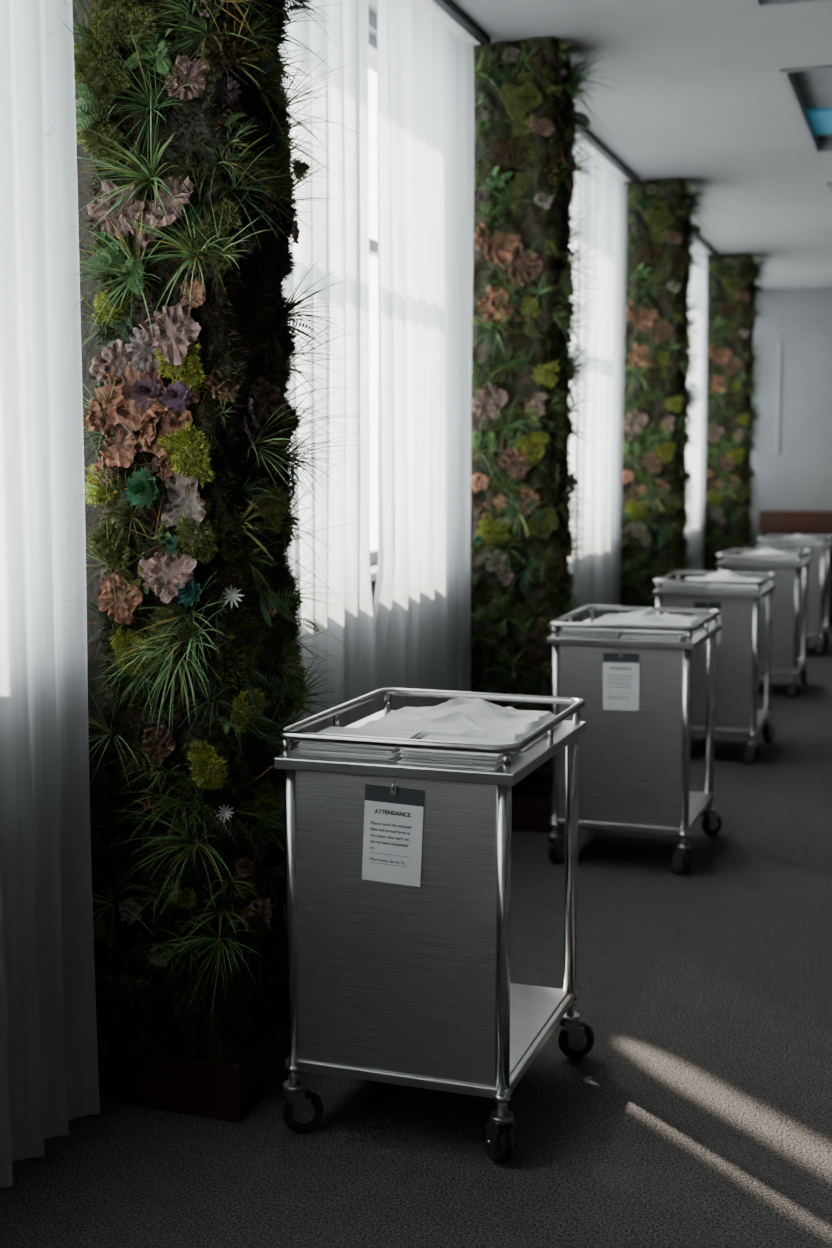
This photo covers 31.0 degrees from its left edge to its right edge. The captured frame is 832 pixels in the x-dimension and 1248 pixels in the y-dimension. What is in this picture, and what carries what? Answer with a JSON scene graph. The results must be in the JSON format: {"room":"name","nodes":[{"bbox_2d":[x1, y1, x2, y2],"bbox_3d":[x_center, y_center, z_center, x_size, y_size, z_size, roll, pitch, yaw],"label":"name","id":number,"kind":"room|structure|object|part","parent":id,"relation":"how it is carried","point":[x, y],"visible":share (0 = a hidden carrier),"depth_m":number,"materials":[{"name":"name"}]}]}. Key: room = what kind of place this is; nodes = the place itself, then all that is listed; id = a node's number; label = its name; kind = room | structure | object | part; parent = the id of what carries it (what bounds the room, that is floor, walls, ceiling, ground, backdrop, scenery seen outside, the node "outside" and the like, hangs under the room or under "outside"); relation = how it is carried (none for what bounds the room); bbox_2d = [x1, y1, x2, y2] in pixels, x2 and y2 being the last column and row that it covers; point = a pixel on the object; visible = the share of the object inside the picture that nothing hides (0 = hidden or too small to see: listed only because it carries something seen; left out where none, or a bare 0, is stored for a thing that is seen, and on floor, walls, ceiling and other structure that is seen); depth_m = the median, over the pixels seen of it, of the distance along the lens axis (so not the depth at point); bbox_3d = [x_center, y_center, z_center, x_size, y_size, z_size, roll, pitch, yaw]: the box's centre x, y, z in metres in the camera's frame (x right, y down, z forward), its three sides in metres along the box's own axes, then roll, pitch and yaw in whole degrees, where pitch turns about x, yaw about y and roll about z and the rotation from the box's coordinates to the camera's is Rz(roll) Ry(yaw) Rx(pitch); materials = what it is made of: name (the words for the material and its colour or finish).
{"room":"hospital ward","nodes":[
{"label":"hospital ward","id":0,"kind":"room"},
{"bbox_2d":[368,10,377,606],"bbox_3d":[0.047,-0.789,6.661,0.120,3.255,17.900,2,6,19],"label":"wall","id":1,"kind":"structure","parent":0,"point":[372,18],"depth_m":5.74,"materials":[{"name":"paint"}]},
{"bbox_2d":[368,34,377,580],"bbox_3d":[-0.402,-1.154,5.070,0.225,2.080,2.570,2,6,19],"label":"window","id":2,"kind":"structure","parent":1,"relation":"in","point":[372,42],"depth_m":5.89,"materials":[{"name":"metal"}]},
{"bbox_2d":[0,626,831,1247],"bbox_3d":[2.985,0.988,5.823,6.700,0.100,18.100,2,6,19],"label":"floor","id":3,"kind":"structure","parent":0,"point":[698,1112],"depth_m":3.59,"materials":[{"name":"grey carpet"}]},
{"bbox_2d":[72,0,230,1040],"bbox_3d":[-0.643,-0.526,3.640,0.540,3.133,0.300,2,6,19],"label":"column","id":4,"kind":"object","parent":3,"relation":"on","point":[98,784],"visible":0.11,"depth_m":3.58,"materials":[{"name":"concrete"}]},
{"bbox_2d":[97,1025,288,1121],"bbox_3d":[-0.628,1.082,3.807,0.570,0.140,0.370,2,6,19],"label":"plinth","id":5,"kind":"object","parent":3,"relation":"on","point":[184,1086],"visible":0.31,"depth_m":3.61,"materials":[{"name":"brown wood"}]},
{"bbox_2d":[44,0,381,1071],"bbox_3d":[-0.473,-0.552,3.543,0.636,3.194,0.892,6,8,43],"label":"plants","id":6,"kind":"object","parent":3,"relation":"on","point":[192,214],"visible":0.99,"depth_m":3.46,"materials":[{"name":"green plant"}]},
{"bbox_2d":[275,688,594,1163],"bbox_3d":[0.069,0.682,3.662,0.606,0.967,0.724,2,6,19],"label":"cart","id":7,"kind":"object","parent":3,"relation":"on","point":[398,823],"visible":1,"depth_m":3.36,"materials":[{"name":"grey metal"}]},
{"bbox_3d":[-0.046,0.673,3.356,0.490,0.683,0.014,2,6,19],"label":"panel","id":8,"kind":"part","parent":7,"relation":"part of","materials":[{"name":"metal"}]},
{"bbox_2d":[470,40,547,688],"bbox_3d":[0.334,-0.823,6.429,0.540,3.133,0.300,2,6,19],"label":"column","id":9,"kind":"object","parent":3,"relation":"on","point":[474,46],"visible":0.14,"depth_m":6.33,"materials":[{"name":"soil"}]},
{"bbox_2d":[511,797,551,832],"bbox_3d":[0.348,0.785,6.596,0.570,0.140,0.370,2,6,19],"label":"plinth","id":10,"kind":"object","parent":3,"relation":"on","point":[528,814],"visible":0.1,"depth_m":6.36,"materials":[{"name":"brown wood"}]},
{"bbox_2d":[465,34,623,798],"bbox_3d":[0.477,-0.854,6.327,0.608,3.197,0.885,6,8,44],"label":"plants","id":11,"kind":"object","parent":3,"relation":"on","point":[525,165],"visible":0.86,"depth_m":6.19,"materials":[{"name":"green plant"}]},
{"bbox_2d":[547,605,721,874],"bbox_3d":[0.892,0.429,6.016,0.585,0.970,0.736,2,6,19],"label":"cart","id":12,"kind":"object","parent":3,"relation":"on","point":[632,671],"visible":0.99,"depth_m":5.70,"materials":[{"name":"grey metal"}]},
{"bbox_3d":[0.776,0.423,5.704,0.490,0.683,0.014,2,6,19],"label":"panel","id":13,"kind":"part","parent":12,"relation":"part of","materials":[{"name":"metal"}]},
{"bbox_2d":[621,178,677,568],"bbox_3d":[1.369,-1.139,9.387,0.540,3.133,0.300,2,6,19],"label":"column","id":14,"kind":"object","parent":3,"relation":"on","point":[631,495],"visible":0.14,"depth_m":9.27,"materials":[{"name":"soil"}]},
{"bbox_2d":[618,176,722,612],"bbox_3d":[1.512,-1.170,9.286,0.608,3.197,0.885,6,8,44],"label":"plants","id":15,"kind":"object","parent":3,"relation":"on","point":[659,258],"visible":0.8,"depth_m":9.14,"materials":[{"name":"green plant"}]},
{"bbox_2d":[653,570,776,763],"bbox_3d":[1.620,0.203,8.116,0.572,0.974,0.744,2,6,19],"label":"cart","id":16,"kind":"object","parent":3,"relation":"on","point":[737,597],"visible":0.61,"depth_m":7.77,"materials":[{"name":"grey metal"}]},
{"bbox_3d":[1.509,0.199,7.798,0.490,0.683,0.014,2,6,19],"label":"panel","id":17,"kind":"part","parent":16,"relation":"part of","materials":[{"name":"metal"}]},
{"bbox_2d":[705,253,746,536],"bbox_3d":[2.487,-1.480,12.581,0.540,3.133,0.300,2,6,19],"label":"column","id":18,"kind":"object","parent":3,"relation":"on","point":[707,256],"visible":0.14,"depth_m":12.31,"materials":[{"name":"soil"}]},
{"bbox_2d":[703,253,778,576],"bbox_3d":[2.630,-1.510,12.479,0.608,3.197,0.885,6,8,44],"label":"plants","id":19,"kind":"object","parent":3,"relation":"on","point":[732,289],"visible":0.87,"depth_m":12.33,"materials":[{"name":"green plant"}]},
{"bbox_2d":[717,548,811,697],"bbox_3d":[2.398,-0.033,10.344,0.569,0.971,0.748,2,6,19],"label":"cart","id":20,"kind":"object","parent":3,"relation":"on","point":[787,567],"visible":0.61,"depth_m":9.98,"materials":[{"name":"grey metal"}]},
{"bbox_3d":[2.288,-0.038,10.024,0.490,0.683,0.014,2,6,19],"label":"panel","id":21,"kind":"part","parent":20,"relation":"part of","materials":[{"name":"metal"}]},
{"bbox_2d":[756,534,831,656],"bbox_3d":[3.147,-0.261,12.485,0.569,0.969,0.747,2,6,19],"label":"cart","id":22,"kind":"object","parent":3,"relation":"on","point":[816,574],"visible":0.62,"depth_m":12.12,"materials":[{"name":"grey metal"}]},
{"bbox_3d":[3.037,-0.267,12.165,0.490,0.683,0.014,2,6,19],"label":"panel","id":23,"kind":"part","parent":22,"relation":"part of","materials":[{"name":"metal"}]},
{"bbox_2d":[759,509,831,625],"bbox_3d":[5.400,-0.493,14.051,4.260,1.100,0.520,2,6,19],"label":"wooden sideboard","id":24,"kind":"object","parent":3,"relation":"on","point":[802,522],"visible":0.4,"depth_m":14.35,"materials":[{"name":"brown wood"}]},
{"bbox_2d":[368,0,831,289],"bbox_3d":[2.985,-2.373,5.464,6.700,0.150,18.100,2,6,19],"label":"ceiling","id":25,"kind":"structure","parent":0,"point":[706,97],"depth_m":7.08,"materials":[{"name":"paint"}]},
{"bbox_2d":[0,0,99,1187],"bbox_3d":[-0.963,-0.375,2.882,0.095,3.205,1.195,2,6,19],"label":"sheer curtain","id":26,"kind":"object","parent":25,"relation":"hanging from","point":[49,1075],"visible":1,"depth_m":3.30,"materials":[{"name":"fabric"}]},
{"bbox_2d":[278,0,344,747],"bbox_3d":[-0.424,-0.539,4.412,0.098,3.205,1.076,2,6,19],"label":"sheer curtain","id":27,"kind":"object","parent":25,"relation":"hanging from","point":[326,238],"visible":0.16,"depth_m":4.70,"materials":[{"name":"fabric"}]},
{"bbox_2d":[339,0,376,726],"bbox_3d":[-0.191,-0.610,5.082,0.056,3.205,0.272,2,6,19],"label":"sheer curtain","id":28,"kind":"object","parent":25,"relation":"hanging from","point":[359,627],"visible":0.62,"depth_m":5.02,"materials":[{"name":"fabric"}]},
{"bbox_2d":[373,0,473,711],"bbox_3d":[0.025,-0.675,5.695,0.083,3.205,1.134,2,6,19],"label":"sheer curtain","id":29,"kind":"object","parent":25,"relation":"hanging from","point":[425,73],"visible":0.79,"depth_m":5.65,"materials":[{"name":"fabric"}]},
{"bbox_2d":[432,0,490,45],"bbox_3d":[-0.129,-2.218,4.861,0.035,0.029,2.510,2,6,19],"label":"trim","id":30,"kind":"structure","parent":25,"relation":"attached to","point":[447,6],"depth_m":5.73,"materials":[{"name":"black metal"}]},
{"bbox_2d":[576,144,626,621],"bbox_3d":[1.043,-0.987,8.614,0.095,3.205,1.223,2,6,19],"label":"sheer curtain","id":31,"kind":"object","parent":25,"relation":"hanging from","point":[601,468],"visible":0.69,"depth_m":8.59,"materials":[{"name":"fabric"}]},
{"bbox_2d":[574,123,638,182],"bbox_3d":[0.877,-2.524,7.735,0.035,0.029,2.690,2,6,19],"label":"trim","id":32,"kind":"structure","parent":25,"relation":"attached to","point":[604,151],"depth_m":8.20,"materials":[{"name":"black metal"}]},
{"bbox_2d":[567,140,579,621],"bbox_3d":[0.617,-0.856,7.391,0.103,3.205,1.519,2,6,19],"label":"sheer curtain","id":33,"kind":"object","parent":32,"relation":"hanging from","point":[573,446],"visible":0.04,"depth_m":7.94,"materials":[{"name":"fabric"}]},
{"bbox_2d":[684,246,706,579],"bbox_3d":[2.145,-1.323,11.766,0.090,3.205,1.345,2,6,19],"label":"sheer curtain","id":34,"kind":"object","parent":25,"relation":"hanging from","point":[696,462],"visible":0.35,"depth_m":11.98,"materials":[{"name":"fabric"}]},
{"bbox_2d":[691,232,717,256],"bbox_3d":[1.954,-2.853,10.810,0.035,0.029,2.940,2,6,19],"label":"trim","id":35,"kind":"structure","parent":25,"relation":"attached to","point":[705,244],"depth_m":11.62,"materials":[{"name":"black metal"}]},
{"bbox_2d":[751,0,831,7],"bbox_3d":[1.264,-2.273,4.634,0.640,0.152,1.830,2,6,19],"label":"ceiling light panel","id":36,"kind":"object","parent":25,"relation":"in","point":[756,3],"depth_m":5.55,"materials":[{"name":"white"}]},
{"bbox_2d":[780,65,831,152],"bbox_3d":[2.181,-2.553,7.254,0.640,0.152,1.810,2,6,19],"label":"ceiling light panel","id":37,"kind":"object","parent":25,"relation":"in","point":[809,89],"depth_m":7.25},
{"bbox_2d":[826,182,831,196],"bbox_3d":[3.102,-2.834,9.883,0.640,0.152,1.810,2,6,19],"label":"ceiling light panel","id":38,"kind":"object","parent":25,"relation":"in","point":[829,185],"depth_m":9.24,"materials":[{"name":"white"}]},
{"bbox_2d":[749,287,831,552],"bbox_3d":[5.943,-1.582,14.097,6.500,3.255,0.100,2,6,19],"label":"wall","id":39,"kind":"structure","parent":0,"point":[799,476],"depth_m":14.75,"materials":[{"name":"paint"}]},
{"bbox_2d":[775,341,781,452],"bbox_3d":[3.571,-2.237,14.793,0.040,1.090,0.020,2,6,19],"label":"trim","id":40,"kind":"structure","parent":39,"relation":"attached to","point":[779,343],"depth_m":14.78,"materials":[{"name":"paint"}]}
]}

